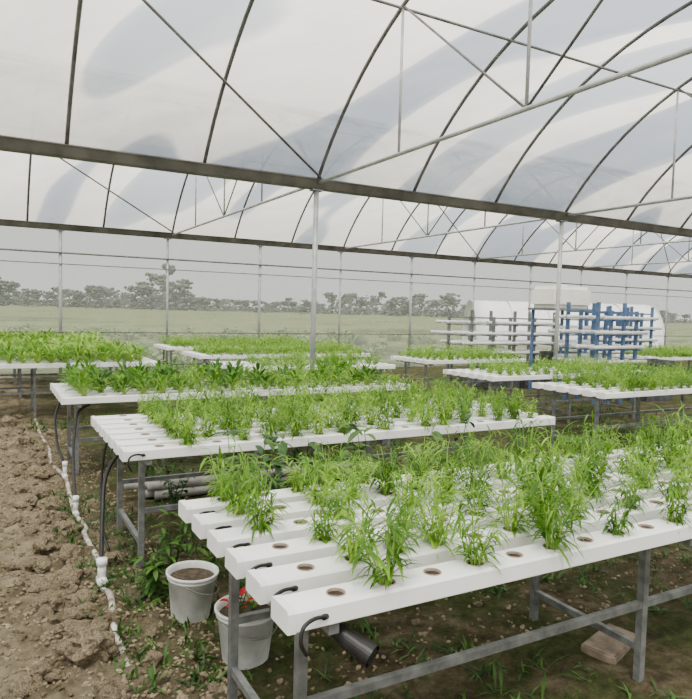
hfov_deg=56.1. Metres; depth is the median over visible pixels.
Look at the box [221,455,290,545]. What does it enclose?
seedling
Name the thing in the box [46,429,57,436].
clod
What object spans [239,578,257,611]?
flowering plant
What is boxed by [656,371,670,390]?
seedling
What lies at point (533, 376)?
channel
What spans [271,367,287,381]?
plant
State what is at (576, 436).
seedling
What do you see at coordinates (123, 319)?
crop field
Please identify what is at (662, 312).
tree
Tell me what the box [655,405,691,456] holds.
seedling
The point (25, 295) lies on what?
tree
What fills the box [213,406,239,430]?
seedling
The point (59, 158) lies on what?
brace
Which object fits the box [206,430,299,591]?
plant
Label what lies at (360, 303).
tree
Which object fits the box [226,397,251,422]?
seedling
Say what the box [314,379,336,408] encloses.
seedling
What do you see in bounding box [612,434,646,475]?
seedling
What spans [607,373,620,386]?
seedling
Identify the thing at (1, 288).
tree
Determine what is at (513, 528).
seedling
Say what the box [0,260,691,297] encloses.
wall rail
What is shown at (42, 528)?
clod
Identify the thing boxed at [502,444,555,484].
seedling
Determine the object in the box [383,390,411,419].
seedling
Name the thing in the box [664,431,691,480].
seedling
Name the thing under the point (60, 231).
support post
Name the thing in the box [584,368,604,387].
seedling
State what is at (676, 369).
seedling
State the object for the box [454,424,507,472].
seedling
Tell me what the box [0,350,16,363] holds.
plant
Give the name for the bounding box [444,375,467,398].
seedling
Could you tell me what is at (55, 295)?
tree
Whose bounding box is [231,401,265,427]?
seedling
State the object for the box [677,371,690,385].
seedling
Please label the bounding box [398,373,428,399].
seedling
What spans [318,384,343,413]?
seedling
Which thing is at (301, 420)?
seedling
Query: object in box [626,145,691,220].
arch
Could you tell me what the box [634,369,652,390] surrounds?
seedling
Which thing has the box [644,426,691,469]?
seedling
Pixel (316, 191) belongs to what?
support post
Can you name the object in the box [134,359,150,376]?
plant
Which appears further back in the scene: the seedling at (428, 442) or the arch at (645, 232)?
the arch at (645, 232)
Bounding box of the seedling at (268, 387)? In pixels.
[268,387,284,407]
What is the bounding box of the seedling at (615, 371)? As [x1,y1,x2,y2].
[597,364,620,382]
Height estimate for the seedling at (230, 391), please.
0.231 m
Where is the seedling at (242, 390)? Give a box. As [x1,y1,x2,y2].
[232,380,257,411]
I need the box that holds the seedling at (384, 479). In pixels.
[362,444,413,496]
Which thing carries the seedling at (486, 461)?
on the channel at (218, 541)
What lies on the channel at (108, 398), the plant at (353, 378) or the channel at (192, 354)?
the plant at (353, 378)
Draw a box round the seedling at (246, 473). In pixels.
[199,433,274,517]
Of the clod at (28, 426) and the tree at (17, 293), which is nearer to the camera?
the clod at (28, 426)
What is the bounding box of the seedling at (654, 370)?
[646,365,655,381]
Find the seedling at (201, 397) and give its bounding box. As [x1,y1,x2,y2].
[182,380,219,417]
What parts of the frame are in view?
leg, long rail, leg, long rail, leg, leg, long rail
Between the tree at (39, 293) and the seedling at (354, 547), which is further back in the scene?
the tree at (39, 293)
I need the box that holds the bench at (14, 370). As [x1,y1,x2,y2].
[13,368,98,384]
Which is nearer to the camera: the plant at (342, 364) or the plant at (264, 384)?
the plant at (264, 384)
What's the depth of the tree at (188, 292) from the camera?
366.59 m
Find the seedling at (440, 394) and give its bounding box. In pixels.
[428,385,447,405]
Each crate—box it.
[473,365,499,390]
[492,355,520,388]
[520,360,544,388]
[539,351,576,381]
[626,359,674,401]
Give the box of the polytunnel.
[461,299,664,347]
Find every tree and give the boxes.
[0,277,9,305]
[0,280,11,303]
[2,280,20,304]
[10,282,21,303]
[14,288,36,306]
[27,290,40,305]
[33,289,47,305]
[41,291,53,305]
[47,287,57,305]
[52,286,69,306]
[56,288,82,306]
[70,290,87,306]
[72,292,91,306]
[80,285,94,306]
[83,287,108,308]
[87,285,119,307]
[100,289,122,307]
[111,292,127,307]
[121,285,146,308]
[127,272,159,307]
[135,284,152,308]
[146,263,188,310]
[151,292,161,308]
[164,279,208,309]
[170,290,179,309]
[184,292,198,309]
[192,297,221,310]
[200,298,232,310]
[214,298,238,310]
[224,300,248,310]
[239,300,252,310]
[242,300,267,312]
[261,302,277,312]
[267,302,281,312]
[276,301,294,311]
[285,297,302,312]
[290,299,316,313]
[297,301,329,313]
[317,303,331,313]
[323,292,341,313]
[335,299,347,313]
[338,293,359,314]
[344,293,369,314]
[360,300,372,314]
[366,291,387,314]
[381,297,402,315]
[386,296,420,315]
[400,298,419,315]
[412,293,430,315]
[420,301,434,315]
[423,299,451,316]
[434,292,460,316]
[443,297,462,316]
[456,304,465,316]
[659,310,670,322]
[667,313,679,322]
[679,314,691,322]
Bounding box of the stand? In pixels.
[528,308,591,390]
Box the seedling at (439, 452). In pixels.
[427,421,473,488]
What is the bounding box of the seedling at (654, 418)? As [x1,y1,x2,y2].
[630,414,669,447]
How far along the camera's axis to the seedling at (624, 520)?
2.55 m
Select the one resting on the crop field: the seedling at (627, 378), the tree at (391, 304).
the tree at (391, 304)
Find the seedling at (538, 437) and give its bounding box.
[531,411,577,473]
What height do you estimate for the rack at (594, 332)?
1.970 m
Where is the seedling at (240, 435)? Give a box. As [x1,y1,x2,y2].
[233,413,260,440]
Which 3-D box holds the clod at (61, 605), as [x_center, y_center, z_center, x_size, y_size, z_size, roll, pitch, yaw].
[-1.545,1.391,3.512,0.048,0.058,0.059,-1,4,-39]
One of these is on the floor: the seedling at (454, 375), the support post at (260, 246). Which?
the support post at (260, 246)
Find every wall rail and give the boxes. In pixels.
[0,248,691,291]
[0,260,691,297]
[0,331,691,336]
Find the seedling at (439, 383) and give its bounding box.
[431,372,457,399]
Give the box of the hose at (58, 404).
[54,402,63,460]
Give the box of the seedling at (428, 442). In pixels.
[397,431,450,475]
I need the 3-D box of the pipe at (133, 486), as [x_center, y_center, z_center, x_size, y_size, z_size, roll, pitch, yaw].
[-0.909,1.153,6.023,2.200,0.072,0.078,0,4,-29]
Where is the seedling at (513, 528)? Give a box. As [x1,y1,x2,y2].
[479,455,557,539]
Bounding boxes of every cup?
[272,543,288,549]
[274,505,286,509]
[293,519,307,524]
[296,563,314,570]
[326,587,345,596]
[377,577,395,585]
[423,568,441,575]
[466,559,483,566]
[506,551,522,557]
[576,536,593,542]
[596,509,610,513]
[638,524,653,528]
[649,500,661,503]
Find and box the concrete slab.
[580,624,634,664]
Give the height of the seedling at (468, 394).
0.247 m
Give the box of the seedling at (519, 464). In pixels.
[499,424,565,509]
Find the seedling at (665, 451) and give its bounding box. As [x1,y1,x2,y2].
[631,423,687,478]
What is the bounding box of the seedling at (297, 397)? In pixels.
[282,385,314,424]
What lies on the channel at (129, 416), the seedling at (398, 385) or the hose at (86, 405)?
the seedling at (398, 385)
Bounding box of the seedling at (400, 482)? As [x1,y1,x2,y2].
[382,468,430,532]
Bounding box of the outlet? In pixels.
[341,629,378,667]
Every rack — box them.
[430,309,564,386]
[548,302,648,404]
[570,305,661,365]
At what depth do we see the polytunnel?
38.76 m
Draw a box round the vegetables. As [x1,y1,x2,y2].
[0,327,121,348]
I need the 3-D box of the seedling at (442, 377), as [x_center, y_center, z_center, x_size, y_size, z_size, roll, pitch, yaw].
[0.942,0.401,6.492,0.223,0.275,0.208,3,4,27]
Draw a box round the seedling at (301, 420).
[291,400,318,429]
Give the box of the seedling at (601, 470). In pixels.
[569,440,628,505]
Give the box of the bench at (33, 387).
[0,366,149,416]
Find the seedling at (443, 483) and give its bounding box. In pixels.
[425,460,469,503]
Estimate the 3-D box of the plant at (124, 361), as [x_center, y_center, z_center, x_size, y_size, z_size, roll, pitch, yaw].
[-2.486,0.241,7.197,0.314,0.263,0.303,2,3,3]
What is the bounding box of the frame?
[227,539,691,698]
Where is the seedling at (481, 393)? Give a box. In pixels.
[476,388,492,406]
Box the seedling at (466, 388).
[455,387,480,412]
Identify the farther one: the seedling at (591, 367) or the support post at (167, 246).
the support post at (167, 246)
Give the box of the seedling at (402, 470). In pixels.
[384,458,438,506]
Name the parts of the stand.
leg, leg, leg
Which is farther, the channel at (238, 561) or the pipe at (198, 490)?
the pipe at (198, 490)
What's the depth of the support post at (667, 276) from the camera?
25.38 m
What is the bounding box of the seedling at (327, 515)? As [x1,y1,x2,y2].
[293,487,359,546]
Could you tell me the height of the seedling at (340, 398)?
0.255 m
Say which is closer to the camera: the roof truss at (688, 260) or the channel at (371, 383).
the channel at (371, 383)
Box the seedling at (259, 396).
[242,382,264,407]
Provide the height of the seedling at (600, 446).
0.270 m
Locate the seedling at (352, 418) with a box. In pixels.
[339,393,360,426]
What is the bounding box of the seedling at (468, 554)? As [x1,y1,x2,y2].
[429,486,521,573]
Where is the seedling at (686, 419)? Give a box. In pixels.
[678,419,691,446]
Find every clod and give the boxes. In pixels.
[0,415,17,426]
[0,427,12,437]
[0,443,6,449]
[4,515,22,527]
[6,563,15,570]
[8,455,17,462]
[8,674,43,698]
[9,450,24,456]
[9,611,23,623]
[12,430,20,435]
[12,469,23,477]
[13,456,31,465]
[13,483,34,494]
[14,494,37,508]
[14,581,25,585]
[15,560,26,569]
[16,459,35,468]
[17,452,33,458]
[18,435,35,444]
[20,424,33,430]
[22,524,39,536]
[22,559,35,571]
[25,481,38,485]
[25,489,40,498]
[25,663,51,678]
[26,577,51,593]
[27,464,55,478]
[29,509,54,524]
[30,459,47,465]
[31,443,44,451]
[31,555,54,572]
[32,532,58,552]
[33,485,50,498]
[33,524,55,537]
[34,592,64,610]
[34,606,53,620]
[35,451,47,458]
[36,497,64,510]
[40,692,46,697]
[43,668,65,683]
[44,564,83,581]
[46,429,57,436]
[48,580,62,589]
[48,615,57,623]
[50,495,64,500]
[51,541,61,550]
[53,519,75,534]
[54,511,68,519]
[54,619,79,635]
[56,602,63,611]
[56,637,73,654]
[60,543,83,561]
[60,576,79,588]
[61,606,86,619]
[64,584,81,595]
[64,626,115,664]
[64,650,72,661]
[65,556,83,567]
[65,589,98,606]
[68,667,86,677]
[69,619,92,630]
[69,625,87,637]
[74,524,83,533]
[76,695,92,698]
[77,603,101,617]
[82,568,91,576]
[85,498,98,505]
[89,620,109,630]
[93,679,131,692]
[98,684,121,698]
[105,550,124,564]
[106,646,119,659]
[141,650,163,667]
[144,623,159,638]
[151,536,158,541]
[159,673,169,681]
[207,681,220,693]
[411,619,419,625]
[474,601,482,606]
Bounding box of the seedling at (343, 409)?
[323,401,353,432]
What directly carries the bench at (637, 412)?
on the floor
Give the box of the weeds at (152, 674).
[23,393,691,698]
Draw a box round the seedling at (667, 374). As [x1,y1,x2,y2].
[657,369,675,386]
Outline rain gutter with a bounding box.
[0,219,691,277]
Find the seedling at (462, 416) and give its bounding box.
[450,391,476,428]
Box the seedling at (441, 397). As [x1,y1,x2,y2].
[429,380,457,421]
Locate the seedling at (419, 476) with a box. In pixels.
[400,450,435,495]
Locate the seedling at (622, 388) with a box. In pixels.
[615,377,628,391]
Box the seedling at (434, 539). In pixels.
[399,471,479,558]
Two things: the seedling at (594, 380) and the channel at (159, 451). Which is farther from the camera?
the seedling at (594, 380)
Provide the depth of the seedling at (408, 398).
5.78 m
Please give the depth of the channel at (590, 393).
7.59 m
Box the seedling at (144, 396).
[136,393,157,415]
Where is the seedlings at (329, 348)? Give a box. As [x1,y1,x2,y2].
[88,332,691,396]
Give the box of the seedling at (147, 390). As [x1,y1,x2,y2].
[137,390,164,418]
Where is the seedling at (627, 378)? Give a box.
[616,371,638,388]
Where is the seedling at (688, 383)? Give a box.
[682,374,691,387]
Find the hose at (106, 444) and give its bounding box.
[100,443,109,551]
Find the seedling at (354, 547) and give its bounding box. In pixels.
[325,494,378,568]
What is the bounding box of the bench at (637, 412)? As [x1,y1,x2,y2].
[540,388,691,446]
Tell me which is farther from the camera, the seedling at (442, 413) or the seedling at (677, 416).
the seedling at (442, 413)
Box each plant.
[0,341,20,350]
[0,342,15,350]
[0,344,17,358]
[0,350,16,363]
[14,347,31,359]
[14,351,31,362]
[22,341,42,351]
[25,339,49,355]
[25,347,47,362]
[40,344,67,362]
[53,348,71,361]
[55,344,69,359]
[57,359,92,379]
[58,352,71,362]
[58,366,97,392]
[60,369,84,385]
[62,343,93,362]
[62,374,88,388]
[64,372,100,395]
[66,343,85,359]
[76,356,105,372]
[80,345,96,355]
[82,349,104,361]
[82,363,104,382]
[84,365,116,392]
[88,368,104,386]
[95,345,111,360]
[97,352,110,361]
[106,339,126,350]
[106,345,131,361]
[106,370,118,386]
[106,371,132,391]
[112,359,136,374]
[113,376,135,394]
[117,363,151,388]
[119,347,138,361]
[124,341,145,358]
[127,370,153,390]
[128,375,160,393]
[129,460,158,476]
[131,542,180,607]
[132,344,150,360]
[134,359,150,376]
[139,369,156,384]
[148,369,178,392]
[149,359,176,378]
[149,376,166,390]
[151,509,193,594]
[154,365,176,375]
[155,458,198,510]
[160,367,178,386]
[163,356,183,377]
[166,376,193,391]
[167,372,184,389]
[175,514,227,573]
[187,360,208,383]
[196,357,223,380]
[203,368,229,390]
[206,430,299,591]
[209,358,226,371]
[212,364,252,389]
[216,452,242,468]
[219,370,232,387]
[220,359,249,380]
[239,363,253,381]
[241,362,270,386]
[249,434,349,489]
[253,372,276,388]
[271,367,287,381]
[284,365,306,387]
[287,447,301,462]
[296,360,307,370]
[299,446,319,485]
[305,371,325,384]
[308,357,338,381]
[316,356,334,374]
[329,366,345,379]
[330,353,347,364]
[335,423,442,479]
[335,443,357,454]
[337,358,357,372]
[342,370,366,385]
[348,367,363,382]
[354,362,383,384]
[358,363,370,372]
[371,366,384,377]
[395,414,484,473]
[502,435,519,458]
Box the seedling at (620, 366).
[613,366,634,383]
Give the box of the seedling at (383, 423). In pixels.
[374,396,403,430]
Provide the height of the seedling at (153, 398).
0.369 m
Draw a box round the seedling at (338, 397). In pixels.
[335,380,355,405]
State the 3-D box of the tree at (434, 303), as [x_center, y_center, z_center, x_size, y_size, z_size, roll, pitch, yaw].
[40.671,-18.163,289.260,12.362,8.502,12.864,4,4,35]
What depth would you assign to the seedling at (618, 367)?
8.67 m
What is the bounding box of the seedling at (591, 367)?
[582,367,595,382]
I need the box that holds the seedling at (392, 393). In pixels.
[387,386,400,402]
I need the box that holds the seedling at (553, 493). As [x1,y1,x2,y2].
[506,444,600,529]
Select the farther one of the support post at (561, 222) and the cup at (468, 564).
the support post at (561, 222)
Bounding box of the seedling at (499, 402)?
[485,386,513,405]
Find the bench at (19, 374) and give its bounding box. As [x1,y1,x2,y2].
[0,367,117,398]
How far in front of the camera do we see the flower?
3.01 m
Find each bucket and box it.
[166,560,218,623]
[214,592,277,669]
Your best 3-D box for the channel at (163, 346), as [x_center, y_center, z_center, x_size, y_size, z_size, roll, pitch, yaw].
[-2.341,-0.047,14.642,3.508,0.068,0.125,0,4,-29]
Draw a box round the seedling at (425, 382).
[416,382,430,401]
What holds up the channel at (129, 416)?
on the bench at (138, 536)
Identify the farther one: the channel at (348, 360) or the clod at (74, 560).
the channel at (348, 360)
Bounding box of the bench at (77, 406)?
[67,390,398,475]
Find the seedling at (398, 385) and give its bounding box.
[389,378,405,401]
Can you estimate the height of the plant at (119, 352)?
0.276 m
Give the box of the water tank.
[531,285,590,308]
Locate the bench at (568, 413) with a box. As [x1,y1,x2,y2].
[450,375,635,431]
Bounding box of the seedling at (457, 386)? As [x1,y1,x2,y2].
[445,381,465,400]
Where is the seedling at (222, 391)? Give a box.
[207,384,231,414]
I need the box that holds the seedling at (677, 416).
[664,402,691,440]
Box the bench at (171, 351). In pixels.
[163,349,244,367]
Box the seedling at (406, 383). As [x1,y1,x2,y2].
[398,375,417,404]
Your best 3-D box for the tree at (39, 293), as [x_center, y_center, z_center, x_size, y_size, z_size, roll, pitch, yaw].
[-161.851,-26.954,340.841,9.252,9.498,10.768,-2,5,-43]
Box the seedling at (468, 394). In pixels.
[460,383,476,403]
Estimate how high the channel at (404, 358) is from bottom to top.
0.068 m
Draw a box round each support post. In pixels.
[56,230,64,375]
[164,238,171,370]
[257,245,263,360]
[309,189,323,396]
[338,251,342,345]
[407,257,414,367]
[472,262,477,309]
[527,266,533,327]
[547,220,567,409]
[578,270,584,324]
[624,273,629,302]
[664,276,668,345]
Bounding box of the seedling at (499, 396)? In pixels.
[486,387,507,417]
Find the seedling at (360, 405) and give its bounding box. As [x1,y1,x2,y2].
[347,397,367,420]
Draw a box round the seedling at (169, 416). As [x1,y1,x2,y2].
[152,393,204,439]
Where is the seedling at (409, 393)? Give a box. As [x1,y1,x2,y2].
[401,388,430,408]
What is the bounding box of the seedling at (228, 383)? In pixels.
[227,383,245,406]
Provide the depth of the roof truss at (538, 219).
14.79 m
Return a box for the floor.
[0,360,691,698]
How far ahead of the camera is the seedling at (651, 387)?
7.77 m
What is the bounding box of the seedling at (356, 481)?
[323,450,385,499]
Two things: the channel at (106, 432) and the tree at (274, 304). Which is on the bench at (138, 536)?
the channel at (106, 432)
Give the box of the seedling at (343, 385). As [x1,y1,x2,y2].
[340,385,354,399]
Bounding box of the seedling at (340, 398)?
[332,389,358,415]
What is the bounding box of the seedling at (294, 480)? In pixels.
[276,453,313,494]
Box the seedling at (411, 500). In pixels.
[374,496,423,561]
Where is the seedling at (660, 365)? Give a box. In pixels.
[650,365,669,374]
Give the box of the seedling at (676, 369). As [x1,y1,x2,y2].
[674,369,685,382]
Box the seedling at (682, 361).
[670,361,690,375]
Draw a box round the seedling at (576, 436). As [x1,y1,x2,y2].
[551,427,585,458]
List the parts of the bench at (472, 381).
leg, leg, long rail, long rail, leg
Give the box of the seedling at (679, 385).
[672,373,687,388]
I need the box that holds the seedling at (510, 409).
[499,387,528,420]
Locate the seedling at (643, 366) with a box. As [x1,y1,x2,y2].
[638,366,658,386]
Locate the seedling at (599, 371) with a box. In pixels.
[591,362,606,382]
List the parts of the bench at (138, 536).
leg, leg, long rail, long rail, leg, leg, long rail, leg, leg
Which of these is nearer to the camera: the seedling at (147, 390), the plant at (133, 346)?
the seedling at (147, 390)
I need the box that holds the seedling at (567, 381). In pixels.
[563,371,573,383]
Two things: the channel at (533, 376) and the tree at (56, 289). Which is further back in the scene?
the tree at (56, 289)
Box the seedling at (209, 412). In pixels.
[194,396,221,420]
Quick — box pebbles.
[0,426,691,698]
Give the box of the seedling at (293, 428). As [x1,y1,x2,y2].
[277,395,314,439]
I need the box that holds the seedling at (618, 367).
[608,364,621,381]
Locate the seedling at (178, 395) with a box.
[146,389,197,436]
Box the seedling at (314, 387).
[305,384,321,403]
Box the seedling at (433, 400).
[422,388,444,414]
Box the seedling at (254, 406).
[240,387,262,417]
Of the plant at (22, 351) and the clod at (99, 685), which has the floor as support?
the clod at (99, 685)
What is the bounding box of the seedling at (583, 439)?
[559,427,614,480]
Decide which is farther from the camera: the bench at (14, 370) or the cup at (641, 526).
the bench at (14, 370)
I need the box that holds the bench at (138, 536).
[117,426,543,567]
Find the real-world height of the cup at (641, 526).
0.023 m
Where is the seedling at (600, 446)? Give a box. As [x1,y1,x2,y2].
[575,423,620,465]
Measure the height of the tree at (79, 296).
9.217 m
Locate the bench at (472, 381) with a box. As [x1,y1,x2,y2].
[396,360,516,394]
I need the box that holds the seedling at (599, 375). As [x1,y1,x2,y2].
[593,367,612,388]
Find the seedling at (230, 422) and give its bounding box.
[208,389,255,435]
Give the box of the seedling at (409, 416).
[399,397,424,422]
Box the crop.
[0,323,690,370]
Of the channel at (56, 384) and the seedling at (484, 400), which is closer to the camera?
the seedling at (484, 400)
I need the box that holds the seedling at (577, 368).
[572,364,589,383]
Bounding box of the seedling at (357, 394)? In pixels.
[351,390,363,406]
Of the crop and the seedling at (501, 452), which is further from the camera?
the crop
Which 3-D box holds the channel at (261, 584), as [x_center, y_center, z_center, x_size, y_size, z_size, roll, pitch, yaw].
[1.292,0.770,2.918,3.608,0.121,0.166,0,4,-29]
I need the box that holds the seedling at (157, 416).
[146,396,182,427]
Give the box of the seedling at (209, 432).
[195,395,226,439]
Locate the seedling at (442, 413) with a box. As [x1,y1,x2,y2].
[430,390,458,427]
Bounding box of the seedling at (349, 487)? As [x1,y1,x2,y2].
[312,468,365,521]
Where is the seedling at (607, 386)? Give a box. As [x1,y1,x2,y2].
[601,377,613,389]
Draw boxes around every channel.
[0,358,148,360]
[0,359,151,361]
[0,360,154,362]
[0,361,156,368]
[50,375,349,390]
[52,379,284,392]
[54,379,371,395]
[56,380,389,398]
[58,382,397,401]
[60,383,409,404]
[91,399,463,433]
[95,401,476,437]
[99,403,488,443]
[103,407,503,449]
[108,409,520,456]
[113,412,537,463]
[119,415,554,471]
[163,346,237,349]
[165,346,299,349]
[178,440,691,536]
[191,352,340,356]
[192,455,685,553]
[194,353,339,357]
[198,353,369,358]
[207,465,691,573]
[210,359,348,363]
[214,360,358,363]
[221,361,373,367]
[223,362,379,367]
[225,476,691,596]
[234,363,387,366]
[238,364,394,371]
[246,492,691,623]
[271,512,691,656]
[390,356,408,359]
[402,357,462,360]
[409,357,505,361]
[416,358,517,362]
[422,358,525,363]
[443,367,555,373]
[451,366,606,375]
[460,369,574,376]
[468,370,592,377]
[478,369,638,379]
[487,371,644,380]
[532,380,605,388]
[544,379,672,390]
[556,384,643,392]
[569,386,641,394]
[582,385,691,396]
[596,387,691,398]
[637,355,672,358]
[652,357,691,359]
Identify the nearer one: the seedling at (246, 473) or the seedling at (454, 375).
the seedling at (246, 473)
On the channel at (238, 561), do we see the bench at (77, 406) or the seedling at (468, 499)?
the seedling at (468, 499)
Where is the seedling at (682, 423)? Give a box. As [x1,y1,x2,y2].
[670,423,691,466]
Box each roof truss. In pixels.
[171,174,304,235]
[317,0,691,183]
[343,197,546,248]
[476,214,691,259]
[565,77,691,216]
[582,228,691,267]
[668,247,691,274]
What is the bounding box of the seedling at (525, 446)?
[503,417,543,463]
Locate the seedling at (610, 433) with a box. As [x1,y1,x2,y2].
[598,423,623,457]
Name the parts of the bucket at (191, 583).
bucket handle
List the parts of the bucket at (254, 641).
bucket handle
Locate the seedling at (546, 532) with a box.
[518,463,614,568]
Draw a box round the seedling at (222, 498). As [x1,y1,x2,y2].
[202,443,258,510]
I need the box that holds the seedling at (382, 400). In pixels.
[368,377,401,415]
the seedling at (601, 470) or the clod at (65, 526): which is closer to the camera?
the seedling at (601, 470)
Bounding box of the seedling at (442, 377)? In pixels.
[433,377,446,393]
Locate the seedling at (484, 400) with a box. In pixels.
[474,394,489,416]
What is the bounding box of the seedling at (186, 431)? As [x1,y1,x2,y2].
[168,404,211,447]
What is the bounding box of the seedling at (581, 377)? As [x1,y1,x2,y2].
[568,368,587,385]
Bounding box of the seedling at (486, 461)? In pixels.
[445,440,500,505]
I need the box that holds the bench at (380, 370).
[226,369,388,408]
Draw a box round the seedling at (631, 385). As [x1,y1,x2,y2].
[625,371,642,390]
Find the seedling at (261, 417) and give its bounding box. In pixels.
[253,398,272,421]
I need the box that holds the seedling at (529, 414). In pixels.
[522,396,539,417]
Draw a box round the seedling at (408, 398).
[393,390,414,407]
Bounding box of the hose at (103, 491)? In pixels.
[99,455,117,556]
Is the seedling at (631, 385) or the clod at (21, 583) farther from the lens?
the seedling at (631, 385)
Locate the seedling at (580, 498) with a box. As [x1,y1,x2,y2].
[553,465,594,520]
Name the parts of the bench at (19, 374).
long rail, long rail, leg, long rail, long rail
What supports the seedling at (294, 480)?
on the channel at (186, 508)
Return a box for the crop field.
[0,304,691,373]
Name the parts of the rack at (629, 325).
frame post, frame post, frame post, frame post, frame post, frame post, frame post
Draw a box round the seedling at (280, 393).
[276,393,290,417]
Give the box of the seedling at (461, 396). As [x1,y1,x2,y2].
[455,391,479,413]
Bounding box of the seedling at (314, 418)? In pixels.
[306,406,328,434]
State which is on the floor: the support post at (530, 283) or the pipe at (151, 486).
the support post at (530, 283)
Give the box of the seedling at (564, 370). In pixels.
[559,362,572,381]
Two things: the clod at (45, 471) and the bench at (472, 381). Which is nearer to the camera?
the clod at (45, 471)
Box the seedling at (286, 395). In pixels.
[276,384,309,412]
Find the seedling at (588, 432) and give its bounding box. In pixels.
[574,411,603,454]
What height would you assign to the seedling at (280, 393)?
0.262 m
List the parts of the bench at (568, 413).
leg, long rail, long rail, leg, long rail, leg, long rail, leg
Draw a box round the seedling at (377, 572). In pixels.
[327,489,426,589]
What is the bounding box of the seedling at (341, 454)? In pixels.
[308,435,353,488]
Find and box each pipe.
[34,418,135,695]
[124,461,352,490]
[145,476,286,497]
[147,461,364,490]
[154,467,376,499]
[331,622,378,667]
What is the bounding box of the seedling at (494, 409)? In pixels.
[486,395,507,420]
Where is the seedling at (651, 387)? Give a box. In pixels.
[643,371,661,390]
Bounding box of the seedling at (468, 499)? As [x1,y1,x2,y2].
[453,461,498,517]
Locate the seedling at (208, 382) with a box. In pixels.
[194,382,228,413]
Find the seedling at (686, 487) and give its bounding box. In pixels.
[663,462,691,499]
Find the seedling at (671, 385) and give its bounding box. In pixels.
[665,375,675,388]
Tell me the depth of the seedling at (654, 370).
8.41 m
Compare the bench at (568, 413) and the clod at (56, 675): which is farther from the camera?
the bench at (568, 413)
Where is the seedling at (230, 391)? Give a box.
[218,391,241,417]
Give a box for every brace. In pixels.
[59,158,173,232]
[142,0,321,178]
[371,0,691,94]
[438,206,478,257]
[661,234,670,272]
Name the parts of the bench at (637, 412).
leg, long rail, leg, leg, long rail, long rail, leg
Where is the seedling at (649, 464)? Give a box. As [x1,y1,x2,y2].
[608,442,663,491]
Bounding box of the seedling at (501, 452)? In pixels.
[469,431,528,481]
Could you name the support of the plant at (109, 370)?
on the channel at (107, 387)
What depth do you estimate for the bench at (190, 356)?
12.03 m
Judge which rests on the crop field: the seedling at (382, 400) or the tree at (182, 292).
the tree at (182, 292)
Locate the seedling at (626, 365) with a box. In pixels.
[613,365,626,381]
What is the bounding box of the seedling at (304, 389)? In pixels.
[287,373,316,408]
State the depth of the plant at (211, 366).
7.30 m
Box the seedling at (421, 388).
[418,388,434,406]
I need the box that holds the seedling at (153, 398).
[141,380,172,424]
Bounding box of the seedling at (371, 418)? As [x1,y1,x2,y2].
[355,395,380,426]
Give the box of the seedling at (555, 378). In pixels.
[549,362,562,382]
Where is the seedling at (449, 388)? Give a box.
[441,383,468,407]
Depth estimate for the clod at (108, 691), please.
2.67 m
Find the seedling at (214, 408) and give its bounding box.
[204,398,225,424]
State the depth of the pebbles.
3.37 m
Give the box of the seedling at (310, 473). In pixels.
[293,443,347,511]
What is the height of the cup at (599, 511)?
0.023 m
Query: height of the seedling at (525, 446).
0.331 m
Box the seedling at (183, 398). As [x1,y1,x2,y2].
[181,398,202,426]
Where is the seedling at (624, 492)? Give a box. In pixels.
[606,458,662,511]
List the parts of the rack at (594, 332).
frame post, frame post, frame arm, frame arm, frame arm, frame post, frame post, frame post, frame post, frame post, frame post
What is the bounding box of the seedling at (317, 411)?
[305,399,325,423]
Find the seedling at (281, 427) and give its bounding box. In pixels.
[270,397,301,434]
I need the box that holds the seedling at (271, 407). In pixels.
[258,395,283,425]
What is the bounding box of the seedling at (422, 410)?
[411,393,438,432]
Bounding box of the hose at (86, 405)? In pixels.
[72,404,90,494]
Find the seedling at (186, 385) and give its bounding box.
[180,384,205,408]
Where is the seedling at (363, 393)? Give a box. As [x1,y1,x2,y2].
[351,379,386,411]
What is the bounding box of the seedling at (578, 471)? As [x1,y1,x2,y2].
[538,440,606,510]
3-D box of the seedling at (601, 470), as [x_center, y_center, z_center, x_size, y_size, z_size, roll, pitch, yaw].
[1.209,0.588,3.097,0.284,0.329,0.311,1,4,-15]
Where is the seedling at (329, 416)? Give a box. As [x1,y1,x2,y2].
[309,392,345,428]
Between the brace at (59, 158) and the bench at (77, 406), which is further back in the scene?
the brace at (59, 158)
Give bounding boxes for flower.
[220,587,253,613]
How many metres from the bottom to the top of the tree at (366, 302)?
8.240 m
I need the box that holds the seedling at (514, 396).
[504,387,532,413]
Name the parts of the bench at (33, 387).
long rail, long rail, leg, leg, long rail, long rail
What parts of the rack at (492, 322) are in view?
frame post, frame post, frame post, frame post, frame post, frame post, frame post, frame post, frame post, frame post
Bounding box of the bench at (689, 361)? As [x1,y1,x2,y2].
[616,357,691,370]
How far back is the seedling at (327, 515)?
2.39 m
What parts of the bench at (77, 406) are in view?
leg, leg, long rail, long rail, leg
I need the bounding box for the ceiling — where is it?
[0,0,691,274]
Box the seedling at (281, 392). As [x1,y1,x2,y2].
[272,384,293,404]
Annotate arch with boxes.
[26,154,31,220]
[64,0,82,143]
[103,165,114,226]
[203,0,254,162]
[234,183,254,237]
[291,192,313,241]
[391,203,419,249]
[413,0,554,191]
[435,209,465,253]
[494,0,691,202]
[514,220,544,259]
[549,224,582,262]
[613,232,647,267]
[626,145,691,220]
[641,236,675,270]
[680,212,691,227]
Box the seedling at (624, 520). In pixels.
[593,486,647,536]
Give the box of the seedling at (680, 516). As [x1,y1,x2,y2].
[645,462,691,527]
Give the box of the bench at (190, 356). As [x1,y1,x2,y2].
[190,356,363,376]
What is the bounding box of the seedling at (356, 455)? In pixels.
[343,445,380,483]
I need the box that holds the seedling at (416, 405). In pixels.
[403,395,428,416]
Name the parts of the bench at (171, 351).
long rail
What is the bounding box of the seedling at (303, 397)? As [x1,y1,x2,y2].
[290,390,317,415]
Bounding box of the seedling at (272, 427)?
[255,402,282,438]
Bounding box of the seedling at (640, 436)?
[617,425,656,459]

